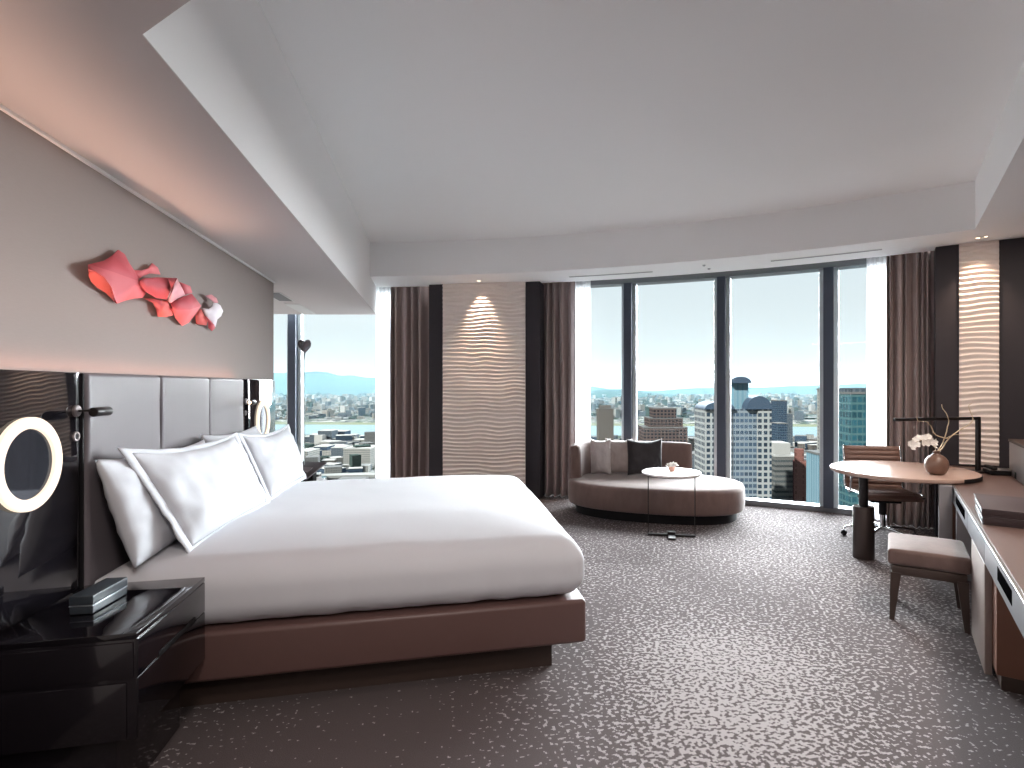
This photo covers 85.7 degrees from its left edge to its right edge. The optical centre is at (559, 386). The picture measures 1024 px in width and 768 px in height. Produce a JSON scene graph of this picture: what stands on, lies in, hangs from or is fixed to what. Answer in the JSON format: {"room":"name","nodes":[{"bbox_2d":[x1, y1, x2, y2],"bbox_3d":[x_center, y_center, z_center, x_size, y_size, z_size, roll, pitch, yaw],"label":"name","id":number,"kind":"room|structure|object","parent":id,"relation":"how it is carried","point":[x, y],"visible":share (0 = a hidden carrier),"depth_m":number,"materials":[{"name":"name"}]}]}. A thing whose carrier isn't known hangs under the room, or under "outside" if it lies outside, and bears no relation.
{"room":"hotel room","nodes":[
{"label":"hotel room","id":0,"kind":"room"},
{"bbox_2d":[0,110,273,379],"bbox_3d":[-1.906,0.237,1.458,0.120,2.425,7.480,0,0,-13],"label":"wall","id":1,"kind":"structure","parent":0,"point":[60,216],"depth_m":2.45,"materials":[{"name":"paint"}]},
{"bbox_2d":[0,369,79,632],"bbox_3d":[-1.843,0.686,1.558,0.045,1.488,1.447,0,0,-13],"label":"panel","id":2,"kind":"object","parent":1,"relation":"attached to","point":[40,547],"visible":0.52,"depth_m":2.05,"materials":[{"name":"black"}]},
{"bbox_2d":[0,417,62,511],"bbox_3d":[-1.905,0.279,1.976,0.016,0.338,0.338,0,0,-13],"label":"lamp","id":3,"kind":"object","parent":2,"relation":"attached to","point":[31,456],"visible":1,"depth_m":1.98,"materials":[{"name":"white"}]},
{"bbox_2d":[72,431,79,441],"bbox_3d":[-1.969,0.203,2.240,0.006,0.042,0.042,0,0,-13],"label":"wall switch","id":4,"kind":"object","parent":2,"relation":"attached to","point":[76,435],"visible":1,"depth_m":2.23,"materials":[{"name":"silver metal"}]},
{"bbox_2d":[72,405,112,416],"bbox_3d":[-1.942,0.100,2.288,0.081,0.049,0.134,0,0,-13],"label":"reading lamp","id":5,"kind":"object","parent":2,"relation":"attached to","point":[77,410],"visible":1,"depth_m":2.25,"materials":[{"name":"silver metal"}]},
{"bbox_2d":[0,104,274,282],"bbox_3d":[-1.839,-0.968,1.473,0.016,0.012,7.480,0,0,-13],"label":"cove","id":6,"kind":"object","parent":1,"relation":"attached to","point":[4,109],"visible":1,"depth_m":2.52,"materials":[{"name":"white paint"}]},
{"bbox_2d":[88,250,222,330],"bbox_3d":[-2.150,-0.501,3.045,0.071,0.290,1.505,0,0,-13],"label":"wall sculpture","id":7,"kind":"object","parent":1,"relation":"attached to","point":[115,276],"visible":1,"depth_m":2.83,"materials":[{"name":"red"}]},
{"bbox_2d":[80,373,242,587],"bbox_3d":[-2.205,0.689,3.209,0.068,1.493,1.922,0,0,-13],"label":"headboard","id":8,"kind":"object","parent":1,"relation":"attached to","point":[150,411],"visible":0.38,"depth_m":2.58,"materials":[{"name":"grey leather"}]},
{"bbox_2d":[242,379,274,432],"bbox_3d":[-2.521,0.686,4.580,0.045,1.488,0.877,0,0,-13],"label":"panel","id":9,"kind":"object","parent":1,"relation":"attached to","point":[258,390],"visible":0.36,"depth_m":4.49,"materials":[{"name":"black"}]},
{"bbox_2d":[244,398,256,404],"bbox_3d":[-2.370,0.116,4.195,0.081,0.049,0.134,0,0,-13],"label":"reading lamp","id":10,"kind":"object","parent":9,"relation":"attached to","point":[246,401],"visible":1,"depth_m":4.19,"materials":[{"name":"silver metal"}]},
{"bbox_2d":[256,400,269,433],"bbox_3d":[-2.504,0.287,4.644,0.016,0.338,0.338,0,0,-13],"label":"lamp","id":11,"kind":"object","parent":9,"relation":"attached to","point":[263,412],"visible":0.82,"depth_m":4.66,"materials":[{"name":"white"}]},
{"bbox_2d":[0,0,375,314],"bbox_3d":[-1.615,-0.977,2.844,4.695,0.003,10.056,0,0,-13],"label":"ceiling","id":12,"kind":"structure","parent":0,"point":[86,74],"depth_m":2.08,"materials":[{"name":"grey paint"}]},
{"bbox_2d":[274,292,293,300],"bbox_3d":[-3.037,-0.970,5.948,0.170,0.009,0.581,0,0,-13],"label":"ceiling vent","id":13,"kind":"object","parent":12,"relation":"in","point":[279,296],"visible":0.71,"depth_m":5.97,"materials":[{"name":"white metal"}]},
{"bbox_2d":[284,303,314,313],"bbox_3d":[-3.246,-0.970,6.880,0.170,0.009,0.855,0,0,-13],"label":"ceiling vent","id":14,"kind":"object","parent":12,"relation":"in","point":[298,307],"visible":1,"depth_m":6.81,"materials":[{"name":"white metal"}]},
{"bbox_2d":[143,0,375,312],"bbox_3d":[-1.852,-1.422,4.482,0.060,0.887,6.077,0,0,-13],"label":"ceiling soffit side","id":15,"kind":"structure","parent":0,"point":[227,53],"depth_m":2.59,"materials":[{"name":"white paint"}]},
{"bbox_2d":[429,281,544,498],"bbox_3d":[-0.948,0.050,7.480,1.621,2.799,1.128,0,0,-13],"label":"wall pier","id":16,"kind":"object","parent":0,"point":[534,291],"visible":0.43,"depth_m":7.16,"materials":[{"name":"grey paint"}]},
{"bbox_2d":[442,281,524,484],"bbox_3d":[-0.994,0.041,7.151,1.106,2.778,0.045,0,0,9],"label":"relief panel","id":17,"kind":"object","parent":16,"relation":"attached to","point":[483,362],"visible":0.88,"depth_m":7.14,"materials":[{"name":"beige paint"}]},
{"bbox_2d":[149,495,1023,767],"bbox_3d":[0.484,1.510,3.622,9.131,0.120,10.657,0,0,-13],"label":"floor","id":18,"kind":"structure","parent":0,"point":[759,639],"depth_m":2.65,"materials":[{"name":"carpet"}]},
{"bbox_2d":[0,577,204,767],"bbox_3d":[-1.702,1.139,2.074,0.450,0.619,0.562,0,0,-13],"label":"nightstand","id":19,"kind":"object","parent":18,"relation":"on","point":[99,689],"visible":0.97,"depth_m":1.84,"materials":[{"name":"black wood"}]},
{"bbox_2d":[69,577,127,614],"bbox_3d":[-1.754,0.794,2.095,0.081,0.067,0.202,0,0,-9],"label":"box","id":20,"kind":"object","parent":19,"relation":"on","point":[104,592],"visible":1,"depth_m":2.05,"materials":[{"name":"grey"}]},
{"bbox_2d":[287,314,302,461],"bbox_3d":[-3.374,-0.080,7.803,3.400,3.060,0.767,0,0,-13],"label":"window frame","id":21,"kind":"structure","parent":18,"relation":"on","point":[294,321],"depth_m":7.81,"materials":[{"name":"grey"}]},
{"bbox_2d":[180,588,585,706],"bbox_3d":[-1.148,1.165,3.611,2.142,0.570,2.170,0,0,-13],"label":"bed","id":22,"kind":"object","parent":18,"relation":"on","point":[268,657],"visible":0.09,"depth_m":2.60,"materials":[{"name":"brown leather"}]},
{"bbox_2d":[95,475,583,624],"bbox_3d":[-1.150,0.892,3.613,2.149,0.377,2.197,0,0,-13],"label":"duvet","id":23,"kind":"object","parent":22,"relation":"on","point":[322,547],"visible":0.84,"depth_m":2.70,"materials":[{"name":"white fabric"}]},
{"bbox_2d":[94,440,204,568],"bbox_3d":[-1.957,0.539,2.781,0.245,0.478,1.035,0,0,-13],"label":"pillow","id":24,"kind":"object","parent":23,"relation":"on","point":[144,531],"visible":0.34,"depth_m":2.37,"materials":[{"name":"grey fabric"}]},
{"bbox_2d":[117,432,269,552],"bbox_3d":[-1.847,0.521,2.886,0.355,0.516,0.961,0,0,-13],"label":"pillow","id":25,"kind":"object","parent":23,"relation":"on","point":[200,489],"visible":0.98,"depth_m":2.68,"materials":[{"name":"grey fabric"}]},
{"bbox_2d":[200,434,230,442],"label":"pillow","id":26,"kind":"object","parent":23,"relation":"on","point":[207,438],"depth_m":3.35,"materials":[{"name":"grey fabric"}]},
{"bbox_2d":[239,426,260,434],"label":"pillow","id":27,"kind":"object","parent":23,"relation":"on","point":[254,430],"depth_m":4.05,"materials":[{"name":"grey fabric"}]},
{"bbox_2d":[237,424,306,499],"bbox_3d":[-1.988,0.505,3.858,0.236,0.448,0.961,0,0,-13],"label":"pillow","id":28,"kind":"object","parent":23,"relation":"on","point":[275,457],"visible":1,"depth_m":3.62,"materials":[{"name":"grey fabric"}]},
{"bbox_2d":[568,441,744,524],"bbox_3d":[1.085,1.069,6.352,2.002,0.761,1.252,0,0,18],"label":"daybed","id":29,"kind":"object","parent":18,"relation":"on","point":[615,496],"visible":0.77,"depth_m":5.91,"materials":[{"name":"brown fabric"}]},
{"bbox_2d":[590,438,610,474],"bbox_3d":[0.489,0.838,6.610,0.223,0.425,0.268,0,0,-13],"label":"cushion","id":30,"kind":"object","parent":29,"relation":"on","point":[600,450],"visible":1,"depth_m":6.56,"materials":[{"name":"beige fabric"}]},
{"bbox_2d":[605,438,633,474],"bbox_3d":[0.717,0.838,6.628,0.334,0.425,0.225,0,0,-13],"label":"cushion","id":31,"kind":"object","parent":29,"relation":"on","point":[619,450],"visible":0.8,"depth_m":6.57,"materials":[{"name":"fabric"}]},
{"bbox_2d":[627,439,661,474],"bbox_3d":[1.013,0.838,6.559,0.446,0.425,0.186,0,0,-13],"label":"cushion","id":32,"kind":"object","parent":29,"relation":"on","point":[641,455],"visible":0.89,"depth_m":6.51,"materials":[{"name":"black fabric"}]},
{"bbox_2d":[642,467,701,539],"bbox_3d":[1.080,1.137,5.331,0.566,0.625,0.566,0,0,9],"label":"side table","id":33,"kind":"object","parent":18,"relation":"on","point":[660,472],"visible":0.98,"depth_m":5.29,"materials":[{"name":"white"}]},
{"bbox_2d":[666,462,678,470],"bbox_3d":[1.089,0.778,5.376,0.119,0.091,0.134,0,0,-13],"label":"flower bowl","id":34,"kind":"object","parent":33,"relation":"on","point":[671,466],"visible":1,"depth_m":5.35,"materials":[{"name":"beige"}]},
{"bbox_2d":[841,445,924,534],"bbox_3d":[3.059,1.020,5.221,0.681,0.858,0.658,0,0,12],"label":"swivel chair","id":35,"kind":"object","parent":18,"relation":"on","point":[881,492],"visible":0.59,"depth_m":5.36,"materials":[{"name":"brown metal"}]},
{"bbox_2d":[830,460,982,559],"bbox_3d":[2.941,1.079,4.739,1.108,0.739,1.110,0,0,-13],"label":"table","id":36,"kind":"object","parent":18,"relation":"on","point":[863,514],"visible":0.92,"depth_m":4.59,"materials":[{"name":"brown wood"}]},
{"bbox_2d":[924,451,948,474],"bbox_3d":[3.038,0.615,4.438,0.172,0.189,0.172,0,0,-13],"label":"vase","id":37,"kind":"object","parent":36,"relation":"on","point":[935,463],"visible":1,"depth_m":4.38,"materials":[{"name":"ceramic"}]},
{"bbox_2d":[908,403,972,450],"bbox_3d":[3.211,0.339,4.580,0.641,0.399,0.211,0,0,-13],"label":"branch arrangement","id":38,"kind":"object","parent":37,"relation":"in","point":[926,439],"visible":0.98,"depth_m":4.60,"materials":[{"name":"white plant"}]},
{"bbox_2d":[888,532,970,633],"bbox_3d":[2.342,1.220,3.514,0.425,0.459,0.480,0,0,31],"label":"stool","id":39,"kind":"object","parent":18,"relation":"on","point":[934,558],"visible":1,"depth_m":3.36,"materials":[{"name":"beige fabric"}]},
{"bbox_2d":[938,465,1023,694],"bbox_3d":[2.608,1.099,2.830,0.930,0.700,5.240,0,0,31],"label":"desk","id":40,"kind":"object","parent":18,"relation":"on","point":[996,553],"visible":0.73,"depth_m":2.75,"materials":[{"name":"wood"}]},
{"bbox_2d":[893,417,984,473],"bbox_3d":[3.274,0.507,4.737,1.012,0.484,0.168,0,0,-13],"label":"desk lamp","id":41,"kind":"object","parent":40,"relation":"on","point":[978,469],"visible":0.79,"depth_m":4.81,"materials":[{"name":"black metal"}]},
{"bbox_2d":[983,465,1011,475],"bbox_3d":[3.757,0.715,4.683,0.220,0.069,0.190,0,0,21],"label":"telephone","id":42,"kind":"object","parent":40,"relation":"on","point":[989,469],"visible":0.79,"depth_m":4.64,"materials":[{"name":"black plastic"}]},
{"bbox_2d":[974,505,1023,528],"bbox_3d":[2.588,0.727,3.102,0.367,0.042,0.515,0,0,33],"label":"book","id":43,"kind":"object","parent":40,"relation":"on","point":[1004,522],"visible":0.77,"depth_m":2.94,"materials":[{"name":"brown paper"}]},
{"bbox_2d":[974,493,1023,519],"bbox_3d":[2.584,0.684,3.108,0.360,0.041,0.510,0,0,33],"label":"book","id":44,"kind":"object","parent":43,"relation":"on","point":[1008,507],"visible":1,"depth_m":3.07,"materials":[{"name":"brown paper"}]},
{"bbox_2d":[1008,439,1023,484],"bbox_3d":[3.127,0.599,3.195,0.350,0.303,3.320,0,0,31],"label":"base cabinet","id":45,"kind":"object","parent":40,"relation":"on","point":[1016,446],"visible":0.91,"depth_m":4.42,"materials":[{"name":"brown wood"}]},
{"bbox_3d":[-2.306,1.139,4.763,0.450,0.619,0.534,0,0,-13],"label":"nightstand","id":46,"kind":"object","parent":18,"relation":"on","visible":0},
{"bbox_2d":[298,340,310,481],"bbox_3d":[-2.207,0.212,4.750,0.118,1.234,0.052,0,0,0],"label":"heart balloon","id":47,"kind":"object","parent":46,"relation":"on","point":[304,347],"visible":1,"depth_m":4.74,"materials":[{"name":"grey metal"}]},
{"bbox_2d":[302,461,326,481],"bbox_3d":[-2.166,0.735,4.669,0.250,0.160,0.252,0,0,15],"label":"tablet","id":48,"kind":"object","parent":46,"relation":"on","point":[310,469],"visible":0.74,"depth_m":4.70,"materials":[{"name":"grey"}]},
{"bbox_2d":[303,467,312,472],"bbox_3d":[-2.168,0.707,4.659,0.120,0.037,0.077,0,0,15],"label":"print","id":49,"kind":"object","parent":48,"relation":"attached to","point":[306,469],"depth_m":4.65,"materials":[{"name":"grey"}]},
{"bbox_2d":[258,0,1023,242],"bbox_3d":[1.025,-1.815,3.910,5.303,0.100,7.006,0,0,-13],"label":"ceiling","id":50,"kind":"structure","parent":0,"point":[437,120],"depth_m":3.37,"materials":[{"name":"white paint"}]},
{"bbox_2d":[370,127,1023,286],"bbox_3d":[1.436,-1.380,4.144,6.208,0.060,8.176,0,0,-13],"label":"ceiling soffit","id":51,"kind":"structure","parent":50,"relation":"attached to","point":[1001,217],"depth_m":5.70,"materials":[{"name":"white paint"}]},
{"bbox_2d":[569,271,651,276],"bbox_3d":[0.602,-1.348,6.614,0.912,0.004,0.564,0,0,-13],"label":"air slot","id":52,"kind":"object","parent":51,"relation":"attached to","point":[646,271],"visible":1,"depth_m":6.61,"materials":[{"name":"white metal"}]},
{"bbox_2d":[771,249,881,261],"bbox_3d":[2.717,-1.348,5.659,0.805,0.004,0.735,0,0,-13],"label":"air slot","id":53,"kind":"object","parent":51,"relation":"attached to","point":[873,249],"visible":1,"depth_m":5.65,"materials":[{"name":"white metal"}]},
{"bbox_2d":[370,61,1023,271],"bbox_3d":[1.045,-1.638,3.923,5.348,0.455,7.106,0,0,-13],"label":"ceiling","id":54,"kind":"structure","parent":0,"point":[954,204],"depth_m":5.71,"materials":[{"name":"white paint"}]},
{"bbox_2d":[933,237,1023,536],"bbox_3d":[4.084,0.050,5.288,0.868,2.799,0.980,0,0,-13],"label":"wall","id":55,"kind":"structure","parent":0,"point":[1011,251],"depth_m":5.07,"materials":[{"name":"grey paint"}]},
{"bbox_2d":[591,258,865,514],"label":"window","id":56,"kind":"structure","parent":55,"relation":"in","point":[828,271],"depth_m":6.79,"materials":[{"name":"grey metal"}]},
{"bbox_2d":[959,240,998,465],"bbox_3d":[3.906,-0.309,5.129,0.297,2.078,0.042,0,0,31],"label":"relief panel","id":57,"kind":"object","parent":55,"relation":"attached to","point":[978,261],"visible":0.95,"depth_m":5.12,"materials":[{"name":"beige paint"}]},
{"label":"outside","id":58,"kind":"structure","parent":0,"visible":0},
{"bbox_2d":[275,394,816,477],"bbox_3d":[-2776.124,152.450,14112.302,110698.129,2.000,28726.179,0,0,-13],"label":"ground","id":59,"kind":"structure","parent":58,"point":[640,420],"depth_m":2450.18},
{"bbox_2d":[303,448,319,459],"bbox_3d":[-471.500,134.670,1025.001,26.255,33.559,50.800,0,0,0],"label":"office building","id":60,"kind":"structure","parent":59,"relation":"on","point":[308,451],"depth_m":1023.63,"materials":[{"name":"grey concrete"}]},
{"bbox_2d":[314,444,334,449],"bbox_3d":[-488.127,136.725,1140.000,27.273,29.450,40.800,0,0,0],"label":"office building","id":61,"kind":"structure","parent":59,"relation":"on","point":[322,446],"depth_m":1127.26,"materials":[{"name":"grey"}]},
{"bbox_2d":[322,449,330,455],"bbox_3d":[-471.889,140.604,1129.947,28.559,21.693,27.443,0,0,12],"label":"block","id":62,"kind":"object","parent":59,"relation":"on","point":[324,452],"visible":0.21,"depth_m":1116.31,"materials":[{"name":"grey concrete"}]},
{"bbox_2d":[318,429,337,439],"bbox_3d":[-620.073,133.784,1470.001,37.709,35.332,40.800,0,0,0],"label":"office building","id":63,"kind":"structure","parent":59,"relation":"on","point":[331,433],"depth_m":1449.91,"materials":[{"name":"stone"}]},
{"bbox_2d":[321,458,336,462],"bbox_3d":[-419.529,142.004,999.106,22.001,18.892,27.102,0,0,-15],"label":"block","id":64,"kind":"object","parent":59,"relation":"on","point":[333,460],"visible":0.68,"depth_m":988.75,"materials":[{"name":"grey concrete"}]},
{"bbox_2d":[317,465,345,473],"bbox_3d":[-368.189,140.739,883.641,41.997,21.423,26.845,0,0,33],"label":"block","id":65,"kind":"object","parent":59,"relation":"on","point":[321,470],"visible":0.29,"depth_m":877.70,"materials":[{"name":"grey concrete"}]},
{"bbox_2d":[324,465,341,479],"bbox_3d":[-354.962,138.140,860.128,24.745,26.621,21.897,0,0,-25],"label":"block","id":66,"kind":"object","parent":59,"relation":"on","point":[333,468],"visible":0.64,"depth_m":851.53,"materials":[{"name":"grey concrete"}]},
{"bbox_2d":[329,456,342,463],"bbox_3d":[-429.946,143.274,1054.312,21.340,16.352,25.645,0,0,-31],"label":"block","id":67,"kind":"object","parent":59,"relation":"on","point":[339,458],"visible":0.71,"depth_m":1046.63,"materials":[{"name":"grey concrete"}]},
{"bbox_2d":[329,441,347,443],"bbox_3d":[-508.575,139.115,1263.469,35.396,24.671,20.559,0,0,-11],"label":"block","id":68,"kind":"object","parent":59,"relation":"on","point":[331,442],"visible":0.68,"depth_m":1255.40,"materials":[{"name":"stone"}]},
{"bbox_2d":[331,445,350,456],"bbox_3d":[-438.000,135.507,1100.000,24.364,31.886,40.800,0,0,0],"label":"office building","id":69,"kind":"structure","parent":59,"relation":"on","point":[336,450],"depth_m":1080.12,"materials":[{"name":"stone"}]},
{"bbox_2d":[336,434,351,440],"bbox_3d":[-562.996,138.830,1434.395,39.720,25.241,32.799,0,0,-21],"label":"block","id":70,"kind":"object","parent":59,"relation":"on","point":[347,437],"visible":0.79,"depth_m":1420.13,"materials":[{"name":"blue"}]},
{"bbox_2d":[338,430,350,434],"bbox_3d":[-603.855,136.489,1520.001,36.255,29.923,40.800,0,0,0],"label":"office building","id":71,"kind":"structure","parent":59,"relation":"on","point":[339,431],"depth_m":1509.88,"materials":[{"name":"grey"}]},
{"bbox_2d":[321,472,375,479],"bbox_3d":[-340.234,142.450,831.172,172.863,18.000,33.265,0,0,-13],"label":"viaduct","id":72,"kind":"object","parent":59,"relation":"on","point":[332,476],"visible":0.2,"depth_m":833.63,"materials":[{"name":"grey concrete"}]},
{"bbox_2d":[337,476,368,479],"bbox_3d":[-305.338,143.296,810.113,39.223,16.309,31.422,0,0,-5],"label":"block","id":73,"kind":"object","parent":59,"relation":"on","point":[357,477],"visible":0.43,"depth_m":816.71,"materials":[{"name":"grey concrete"}]},
{"bbox_2d":[348,467,362,472],"bbox_3d":[-321.337,139.561,865.361,21.266,23.779,15.940,0,0,-20],"label":"block","id":74,"kind":"object","parent":59,"relation":"on","point":[350,469],"visible":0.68,"depth_m":858.20,"materials":[{"name":"grey concrete"}]},
{"bbox_2d":[343,445,374,468],"bbox_3d":[-369.864,131.943,1030.000,49.891,39.014,60.800,0,0,0],"label":"office building","id":75,"kind":"structure","parent":59,"relation":"on","point":[367,454],"depth_m":999.92,"materials":[{"name":"grey concrete"}]},
{"bbox_2d":[349,464,370,472],"bbox_3d":[-351.527,144.606,966.888,31.499,13.687,21.184,0,0,-6],"label":"block","id":76,"kind":"object","parent":59,"relation":"on","point":[366,467],"visible":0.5,"depth_m":959.03,"materials":[{"name":"grey concrete"}]},
{"bbox_2d":[358,407,364,415],"bbox_3d":[-1002.663,128.844,2783.963,33.416,45.212,14.838,0,0,-16],"label":"block","id":77,"kind":"object","parent":59,"relation":"on","point":[361,410],"visible":0.89,"depth_m":2776.41,"materials":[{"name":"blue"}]},
{"bbox_2d":[275,393,816,472],"bbox_3d":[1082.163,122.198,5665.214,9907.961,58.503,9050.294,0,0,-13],"label":"city skyline","id":78,"kind":"structure","parent":59,"relation":"on","point":[794,401],"depth_m":4079.30,"materials":[{"name":"grey"}]},
{"bbox_2d":[597,405,613,440],"bbox_3d":[74.700,91.134,913.000,26.982,120.632,26.800,0,0,0],"label":"office building","id":79,"kind":"structure","parent":59,"relation":"on","point":[605,413],"depth_m":900.05,"materials":[{"name":"grey concrete"}]},
{"bbox_2d":[614,409,619,417],"bbox_3d":[270.552,129.613,2633.340,29.571,43.674,23.438,0,0,-34],"label":"block","id":80,"kind":"object","parent":59,"relation":"on","point":[616,411],"visible":0.79,"depth_m":2621.60,"materials":[{"name":"grey concrete"}]},
{"bbox_2d":[638,407,687,442],"bbox_3d":[122.400,88.316,660.000,51.800,126.268,44.600,0,0,0],"label":"stepped tower","id":81,"kind":"structure","parent":59,"relation":"on","point":[663,423],"depth_m":641.98,"materials":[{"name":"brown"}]},
{"bbox_2d":[688,438,694,450],"bbox_3d":[173.627,109.170,710.000,12.255,84.559,20.800,0,0,0],"label":"office building","id":82,"kind":"structure","parent":59,"relation":"on","point":[690,440],"depth_m":699.93,"materials":[{"name":"grey"}]},
{"bbox_2d":[692,451,694,469],"bbox_3d":[126.957,107.507,531.000,11.200,87.886,22.800,0,0,0],"label":"office building","id":83,"kind":"structure","parent":59,"relation":"on","point":[693,452],"depth_m":520.02,"materials":[{"name":"stone"}]},
{"bbox_2d":[695,377,771,498],"bbox_3d":[107.505,72.675,344.500,40.500,157.550,27.000,0,0,0],"label":"tower","id":84,"kind":"structure","parent":59,"relation":"on","point":[751,416],"depth_m":334.03,"materials":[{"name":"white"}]},
{"bbox_2d":[771,400,786,422],"bbox_3d":[424.064,88.966,1065.000,19.891,124.968,30.800,0,0,0],"label":"office building","id":85,"kind":"structure","parent":59,"relation":"on","point":[779,407],"depth_m":1049.95,"materials":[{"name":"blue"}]},
{"bbox_2d":[772,422,787,441],"bbox_3d":[307.397,101.034,772.000,14.618,100.832,24.800,0,0,0],"label":"office building","id":86,"kind":"structure","parent":59,"relation":"on","point":[779,429],"depth_m":759.96,"materials":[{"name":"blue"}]},
{"bbox_2d":[772,441,793,500],"bbox_3d":[174.791,97.643,435.000,21.418,107.614,30.800,0,0,0],"label":"office building","id":87,"kind":"structure","parent":59,"relation":"on","point":[782,458],"depth_m":420.00,"materials":[{"name":"grey concrete"}]},
{"bbox_2d":[772,441,789,453],"bbox_3d":[172.317,48.836,435.000,12.371,10.000,18.000,0,0,0],"label":"block","id":88,"kind":"object","parent":87,"relation":"on","point":[778,447],"depth_m":425.98,"materials":[{"name":"grey"}]},
{"bbox_2d":[787,413,792,445],"bbox_3d":[520.950,106.375,1265.000,16.709,90.150,30.800,0,0,0],"label":"office building","id":89,"kind":"structure","parent":59,"relation":"on","point":[789,415],"depth_m":1249.90,"materials":[{"name":"stone"}]},
{"bbox_2d":[793,448,805,501],"bbox_3d":[180.212,99.043,410.069,11.673,104.814,12.400,0,0,20],"label":"brick tower","id":90,"kind":"structure","parent":59,"relation":"on","point":[799,464],"depth_m":405.39,"materials":[{"name":"brown"}]},
{"bbox_2d":[795,435,806,441],"bbox_3d":[629.895,139.506,1439.140,27.602,23.888,33.892,0,0,26],"label":"block","id":91,"kind":"object","parent":59,"relation":"on","point":[797,437],"visible":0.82,"depth_m":1426.04,"materials":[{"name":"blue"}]},
{"bbox_2d":[805,450,818,502],"bbox_3d":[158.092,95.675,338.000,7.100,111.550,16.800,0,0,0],"label":"office building","id":92,"kind":"structure","parent":59,"relation":"on","point":[812,456],"depth_m":337.48,"materials":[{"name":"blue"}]},
{"bbox_2d":[807,444,816,449],"bbox_3d":[587.143,142.407,1265.215,28.683,18.086,16.315,0,0,-11],"label":"block","id":93,"kind":"object","parent":59,"relation":"on","point":[809,446],"visible":0.46,"depth_m":1259.40,"materials":[{"name":"grey"}]},
{"bbox_2d":[816,389,818,449],"bbox_3d":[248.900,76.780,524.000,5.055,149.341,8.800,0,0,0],"label":"office building","id":94,"kind":"structure","parent":59,"relation":"on","point":[816,389],"depth_m":526.28,"materials":[{"name":"grey concrete"}]},
{"bbox_2d":[839,388,865,506],"bbox_3d":[168.382,76.120,315.000,20.436,150.659,30.800,0,0,0],"label":"glass tower","id":95,"kind":"structure","parent":59,"relation":"on","point":[852,401],"depth_m":300.96,"materials":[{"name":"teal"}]},
{"bbox_3d":[-0.095,-1.640,6.455,9.245,0.060,5.034,0,0,-13],"label":"ceiling","id":96,"kind":"structure","parent":0,"visible":0},
{"bbox_2d":[375,287,390,477],"bbox_3d":[-2.462,-0.076,7.733,0.260,3.047,0.105,0,0,-13],"label":"sheer curtain","id":97,"kind":"object","parent":96,"relation":"hanging from","point":[383,294],"visible":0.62,"depth_m":7.73,"materials":[{"name":"white fabric"}]},
{"bbox_2d":[390,286,428,477],"bbox_3d":[-2.044,-0.076,7.560,0.568,3.047,0.276,0,0,-13],"label":"drape","id":98,"kind":"object","parent":96,"relation":"hanging from","point":[409,306],"visible":0.77,"depth_m":7.57,"materials":[{"name":"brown fabric"}]},
{"bbox_2d":[542,282,574,496],"bbox_3d":[-0.059,-0.076,7.288,0.504,3.047,0.301,0,0,-13],"label":"drape","id":99,"kind":"object","parent":96,"relation":"hanging from","point":[559,297],"visible":0.69,"depth_m":7.25,"materials":[{"name":"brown fabric"}]},
{"bbox_2d":[575,281,590,443],"bbox_3d":[0.282,-0.076,7.338,0.243,3.047,0.164,0,0,-13],"label":"sheer curtain","id":100,"kind":"object","parent":96,"relation":"hanging from","point":[582,288],"visible":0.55,"depth_m":7.32,"materials":[{"name":"white fabric"}]},
{"bbox_2d":[866,256,885,519],"bbox_3d":[3.442,-0.076,5.968,0.184,3.047,0.177,0,0,-13],"label":"sheer curtain","id":101,"kind":"object","parent":96,"relation":"hanging from","point":[875,266],"visible":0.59,"depth_m":5.97,"materials":[{"name":"white fabric"}]},
{"bbox_2d":[886,251,933,528],"bbox_3d":[3.627,-0.076,5.678,0.368,3.047,0.381,0,0,-13],"label":"drape","id":102,"kind":"object","parent":96,"relation":"hanging from","point":[910,276],"visible":0.62,"depth_m":5.69,"materials":[{"name":"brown fabric"}]},
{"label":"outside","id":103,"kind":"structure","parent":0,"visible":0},
{"bbox_2d":[590,390,695,397],"bbox_3d":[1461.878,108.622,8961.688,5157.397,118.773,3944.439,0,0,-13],"label":"ridge","id":104,"kind":"object","parent":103,"point":[609,393],"visible":0.28,"depth_m":8076.09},
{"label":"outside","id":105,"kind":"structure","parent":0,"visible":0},
{"bbox_2d":[274,371,374,394],"bbox_3d":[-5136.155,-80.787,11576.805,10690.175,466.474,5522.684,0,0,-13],"label":"mountain ridge","id":106,"kind":"object","parent":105,"point":[315,382],"visible":0.16,"depth_m":8883.94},
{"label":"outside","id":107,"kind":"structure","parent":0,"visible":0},
{"bbox_2d":[590,384,865,393],"bbox_3d":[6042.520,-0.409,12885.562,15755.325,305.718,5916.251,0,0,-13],"label":"mountain ridge","id":108,"kind":"object","parent":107,"point":[786,389],"visible":0.29,"depth_m":8883.94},
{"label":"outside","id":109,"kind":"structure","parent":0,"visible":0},
{"bbox_2d":[275,424,816,435],"bbox_3d":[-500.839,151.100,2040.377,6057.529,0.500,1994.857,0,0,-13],"label":"river","id":110,"kind":"structure","parent":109,"point":[309,429],"depth_m":1929.28,"materials":[{"name":"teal liquid"}]},
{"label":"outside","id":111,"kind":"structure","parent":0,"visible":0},
{"bbox_2d":[275,422,816,426],"bbox_3d":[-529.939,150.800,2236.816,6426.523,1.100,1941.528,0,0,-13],"label":"bank","id":112,"kind":"object","parent":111,"point":[306,423],"depth_m":2176.57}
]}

